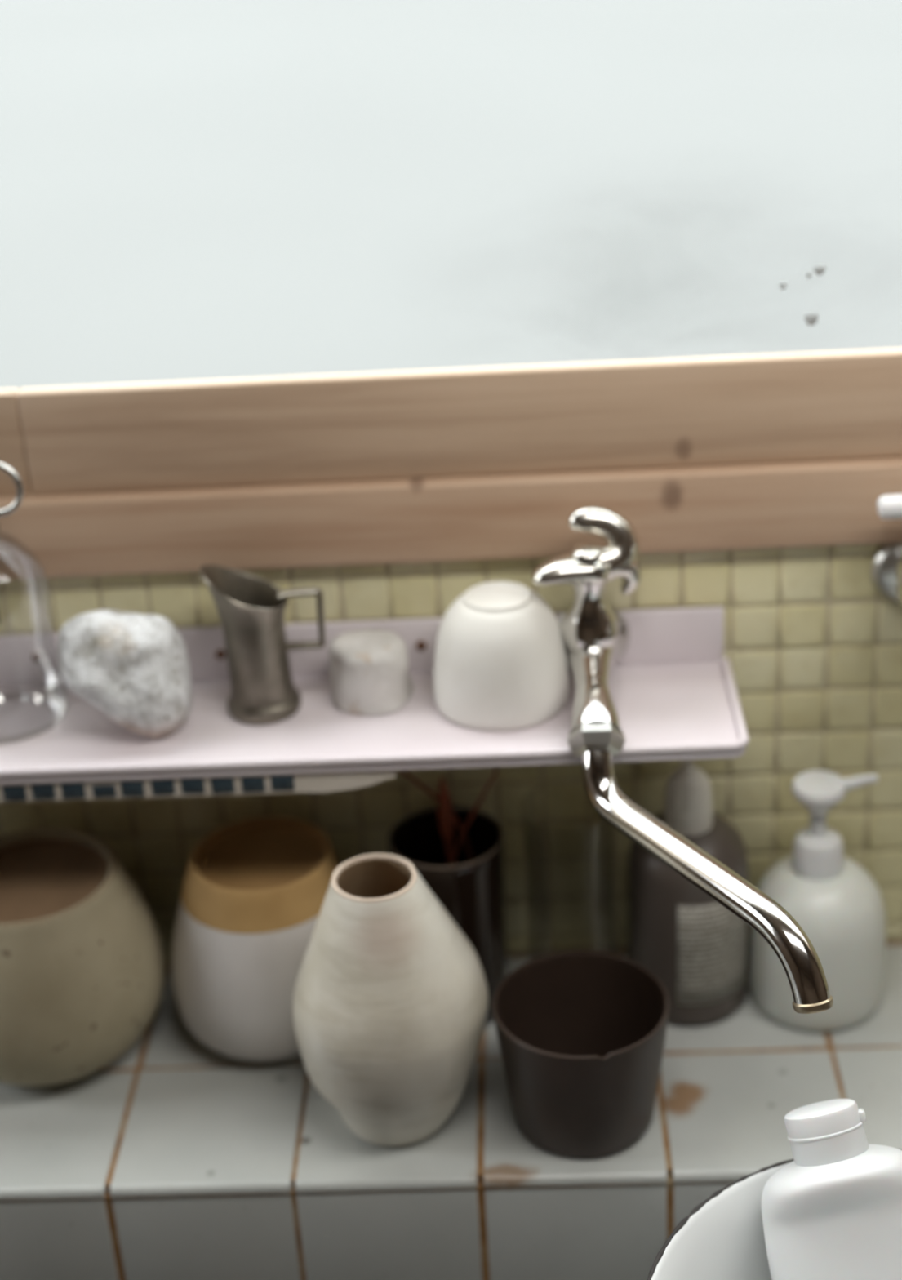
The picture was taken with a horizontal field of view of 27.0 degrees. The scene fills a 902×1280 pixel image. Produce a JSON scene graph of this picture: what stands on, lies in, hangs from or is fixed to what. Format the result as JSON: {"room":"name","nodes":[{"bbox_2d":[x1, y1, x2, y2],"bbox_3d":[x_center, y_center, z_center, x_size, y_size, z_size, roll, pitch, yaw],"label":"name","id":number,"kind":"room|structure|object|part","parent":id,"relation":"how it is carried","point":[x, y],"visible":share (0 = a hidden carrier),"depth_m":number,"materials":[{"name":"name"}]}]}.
{"room":"bathroom","nodes":[
{"label":"bathroom","id":0,"kind":"room"},
{"bbox_2d":[0,456,901,966],"bbox_3d":[-0.099,-0.162,1.067,3.200,2.450,0.121,-2,26,3],"label":"wall","id":1,"kind":"structure","parent":0,"point":[812,647],"depth_m":1.11,"materials":[{"name":"tile"}]},
{"bbox_2d":[0,606,749,802],"bbox_3d":[-0.317,0.046,1.046,0.951,0.052,0.107,-2,26,3],"label":"shelf","id":2,"kind":"object","parent":1,"relation":"attached to","point":[690,708],"visible":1,"depth_m":1.02,"materials":[{"name":"pink metal"}]},
{"bbox_2d":[0,462,67,743],"bbox_3d":[-0.254,-0.025,1.024,0.068,0.154,0.068,-2,26,3],"label":"glass jar","id":3,"kind":"object","parent":2,"relation":"on","point":[23,716],"visible":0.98,"depth_m":1.05,"materials":[{"name":"glass"}]},
{"bbox_2d":[57,608,191,737],"bbox_3d":[-0.180,0.016,1.028,0.073,0.069,0.063,-2,26,3],"label":"rock","id":4,"kind":"object","parent":2,"relation":"on","point":[134,668],"visible":1,"depth_m":1.01,"materials":[{"name":"white stone"}]},
{"bbox_2d":[199,564,325,724],"bbox_3d":[-0.101,-0.001,1.032,0.066,0.087,0.042,-2,26,3],"label":"pitcher","id":5,"kind":"object","parent":2,"relation":"on","point":[251,609],"visible":1,"depth_m":1.03,"materials":[{"name":"grey metal"}]},
{"bbox_3d":[-0.081,-0.011,1.027,0.024,0.036,0.007,-2,26,3],"label":"handle","id":6,"kind":"part","parent":5,"relation":"part of","materials":[{"name":"grey metal"}]},
{"bbox_2d":[328,628,414,715],"bbox_3d":[-0.045,0.016,1.049,0.047,0.036,0.046,-2,26,3],"label":"lump","id":7,"kind":"object","parent":2,"relation":"on","point":[368,668],"visible":1,"depth_m":1.03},
{"bbox_3d":[-0.317,0.055,1.051,0.949,0.006,0.104,-2,26,3],"label":"plate","id":8,"kind":"part","parent":2,"relation":"part of","materials":[{"name":"pink ceramic"}]},
{"bbox_2d":[433,581,569,731],"bbox_3d":[0.027,0.005,1.030,0.075,0.065,0.075,-2,26,3],"label":"cup","id":9,"kind":"object","parent":2,"relation":"on","point":[501,664],"visible":1,"depth_m":1.00,"materials":[{"name":"white ceramic"}]},
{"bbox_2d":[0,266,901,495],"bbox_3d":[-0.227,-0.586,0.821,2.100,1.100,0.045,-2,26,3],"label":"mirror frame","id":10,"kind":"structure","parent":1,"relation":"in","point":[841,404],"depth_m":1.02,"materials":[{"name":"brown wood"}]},
{"bbox_3d":[-0.741,-0.089,1.058,1.014,0.059,0.012,-2,26,3],"label":"rail","id":11,"kind":"part","parent":10,"relation":"part of","materials":[{"name":"brown wood"}]},
{"bbox_3d":[0.307,-0.131,1.012,1.086,0.059,0.012,-2,26,3],"label":"rail","id":12,"kind":"part","parent":10,"relation":"part of","materials":[{"name":"brown wood"}]},
{"bbox_2d":[0,457,901,580],"bbox_3d":[-0.196,-0.059,1.049,2.200,0.047,0.014,-2,26,3],"label":"trim","id":13,"kind":"structure","parent":1,"relation":"attached to","point":[819,503],"depth_m":1.03,"materials":[{"name":"brown wood"}]},
{"bbox_2d":[531,506,833,1013],"bbox_3d":[0.102,0.047,0.938,0.068,0.157,0.293,-9,26,-12],"label":"faucet","id":14,"kind":"object","parent":1,"relation":"attached to","point":[595,636],"visible":0.99,"depth_m":0.96,"materials":[{"name":"silver metal"}]},
{"bbox_3d":[0.063,-0.037,1.006,0.041,0.018,0.024,-8,26,-9],"label":"handle","id":15,"kind":"part","parent":14,"relation":"part of","materials":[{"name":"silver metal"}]},
{"bbox_3d":[0.082,-0.051,1.007,0.038,0.041,0.024,-2,26,3],"label":"handle arm","id":16,"kind":"part","parent":14,"relation":"part of","materials":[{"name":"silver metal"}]},
{"bbox_3d":[0.091,-0.036,1.015,0.025,0.026,0.016,-10,27,-14],"label":"handle arm","id":17,"kind":"part","parent":14,"relation":"part of","materials":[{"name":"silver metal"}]},
{"bbox_3d":[0.119,0.112,0.911,0.021,0.060,0.189,-17,29,-26],"label":"spout","id":18,"kind":"part","parent":14,"relation":"part of","materials":[{"name":"silver metal"}]},
{"bbox_2d":[871,493,901,605],"bbox_3d":[0.254,-0.032,0.991,0.052,0.080,0.114,-2,26,3],"label":"faucet","id":19,"kind":"object","parent":1,"relation":"attached to","point":[886,566],"visible":1,"depth_m":1.04,"materials":[{"name":"silver metal"}]},
{"bbox_3d":[0.253,-0.071,0.998,0.052,0.014,0.014,-1,26,4],"label":"handle","id":20,"kind":"part","parent":19,"relation":"part of","materials":[{"name":"white plastic"}]},
{"bbox_3d":[0.254,-0.051,1.008,0.028,0.052,0.028,-2,26,3],"label":"stem","id":21,"kind":"part","parent":19,"relation":"part of","materials":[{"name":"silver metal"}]},
{"bbox_3d":[-0.058,1.557,0.447,3.200,0.100,2.500,-2,26,3],"label":"floor","id":22,"kind":"structure","parent":0,"visible":0},
{"bbox_2d":[0,942,901,1279],"bbox_3d":[0.136,0.710,1.075,1.800,0.850,0.621,-2,26,3],"label":"countertop","id":23,"kind":"structure","parent":22,"relation":"on","point":[178,1157],"depth_m":1.02,"materials":[{"name":"white tile"}]},
{"bbox_2d":[0,828,164,1086],"bbox_3d":[-0.237,0.187,1.090,0.138,0.119,0.138,-2,26,3],"label":"round pot","id":24,"kind":"object","parent":23,"relation":"on","point":[82,964],"visible":1,"depth_m":1.05,"materials":[{"name":"brown ceramic"}]},
{"bbox_2d":[171,816,339,1061],"bbox_3d":[-0.109,0.175,1.098,0.112,0.119,0.112,-2,26,3],"label":"pot","id":25,"kind":"object","parent":23,"relation":"on","point":[254,891],"visible":0.78,"depth_m":1.06,"materials":[{"name":"white ceramic"}]},
{"bbox_2d":[292,853,488,1146],"bbox_3d":[-0.033,0.193,1.010,0.106,0.156,0.105,-2,26,3],"label":"bud vase","id":26,"kind":"object","parent":23,"relation":"on","point":[390,1005],"visible":1,"depth_m":0.97,"materials":[{"name":"white ceramic"}]},
{"bbox_2d":[387,806,508,1029],"bbox_3d":[0.000,0.166,1.107,0.067,0.119,0.067,-2,26,3],"label":"utensil holder","id":27,"kind":"object","parent":23,"relation":"on","point":[473,893],"visible":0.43,"depth_m":1.09,"materials":[{"name":"black metal"}]},
{"bbox_2d":[400,770,473,862],"bbox_3d":[-0.005,0.140,1.098,0.041,0.156,0.004,-6,26,-5],"label":"twig","id":28,"kind":"object","parent":27,"relation":"in","point":[468,851],"visible":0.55,"depth_m":1.08,"materials":[{"name":"brown wood"}]},
{"bbox_2d":[437,775,454,866],"bbox_3d":[0.000,0.145,1.093,0.009,0.151,0.008,8,28,23],"label":"twig","id":29,"kind":"object","parent":27,"relation":"in","point":[445,811],"visible":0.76,"depth_m":1.07,"materials":[{"name":"brown wood"}]},
{"bbox_2d":[448,768,498,866],"bbox_3d":[0.014,0.143,1.092,0.035,0.153,0.003,-5,26,-4],"label":"twig","id":30,"kind":"object","parent":27,"relation":"in","point":[460,841],"visible":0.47,"depth_m":1.07,"materials":[{"name":"brown wood"}]},
{"bbox_2d":[492,950,669,1158],"bbox_3d":[0.071,0.227,1.017,0.094,0.076,0.094,-9,26,-11],"label":"cup","id":31,"kind":"object","parent":23,"relation":"on","point":[581,1034],"visible":1,"depth_m":1.01,"materials":[{"name":"brown ceramic"}]},
{"bbox_2d":[628,760,748,1025],"bbox_3d":[0.138,0.140,1.092,0.071,0.159,0.071,-2,26,3],"label":"shampoo bottle","id":32,"kind":"object","parent":23,"relation":"on","point":[696,947],"visible":0.85,"depth_m":1.07,"materials":[{"name":"grey plastic"}]},
{"bbox_2d":[647,1149,901,1279],"bbox_3d":[0.204,0.369,0.851,0.236,0.151,0.236,12,30,29],"label":"bowl","id":33,"kind":"object","parent":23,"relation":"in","point":[722,1237],"visible":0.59,"depth_m":0.90,"materials":[{"name":"white ceramic"}]},
{"bbox_3d":[0.205,0.370,0.851,0.233,0.150,0.233,-2,26,3],"label":"bowl","id":34,"kind":"part","parent":33,"relation":"part of","materials":[{"name":"white ceramic"}]},
{"bbox_2d":[761,1098,901,1279],"bbox_3d":[0.201,0.320,0.876,0.088,0.186,0.145,-11,27,-16],"label":"dish soap bottle","id":35,"kind":"object","parent":33,"relation":"in","point":[834,1211],"visible":1,"depth_m":0.86,"materials":[{"name":"white plastic"}]},
{"bbox_2d":[748,769,885,1031],"bbox_3d":[0.213,0.145,1.085,0.078,0.150,0.078,-2,26,3],"label":"pump bottle","id":36,"kind":"object","parent":23,"relation":"on","point":[837,903],"visible":0.91,"depth_m":1.06,"materials":[{"name":"plastic"}]},
{"label":"outside","id":37,"kind":"structure","parent":0,"visible":0},
{"bbox_2d":[0,0,901,391],"bbox_3d":[0.536,-12.148,28.603,80.000,0.150,59.860,-2,26,3],"label":"wall","id":38,"kind":"structure","parent":37,"point":[190,189],"depth_m":7.08,"materials":[{"name":"paint"}]}
]}

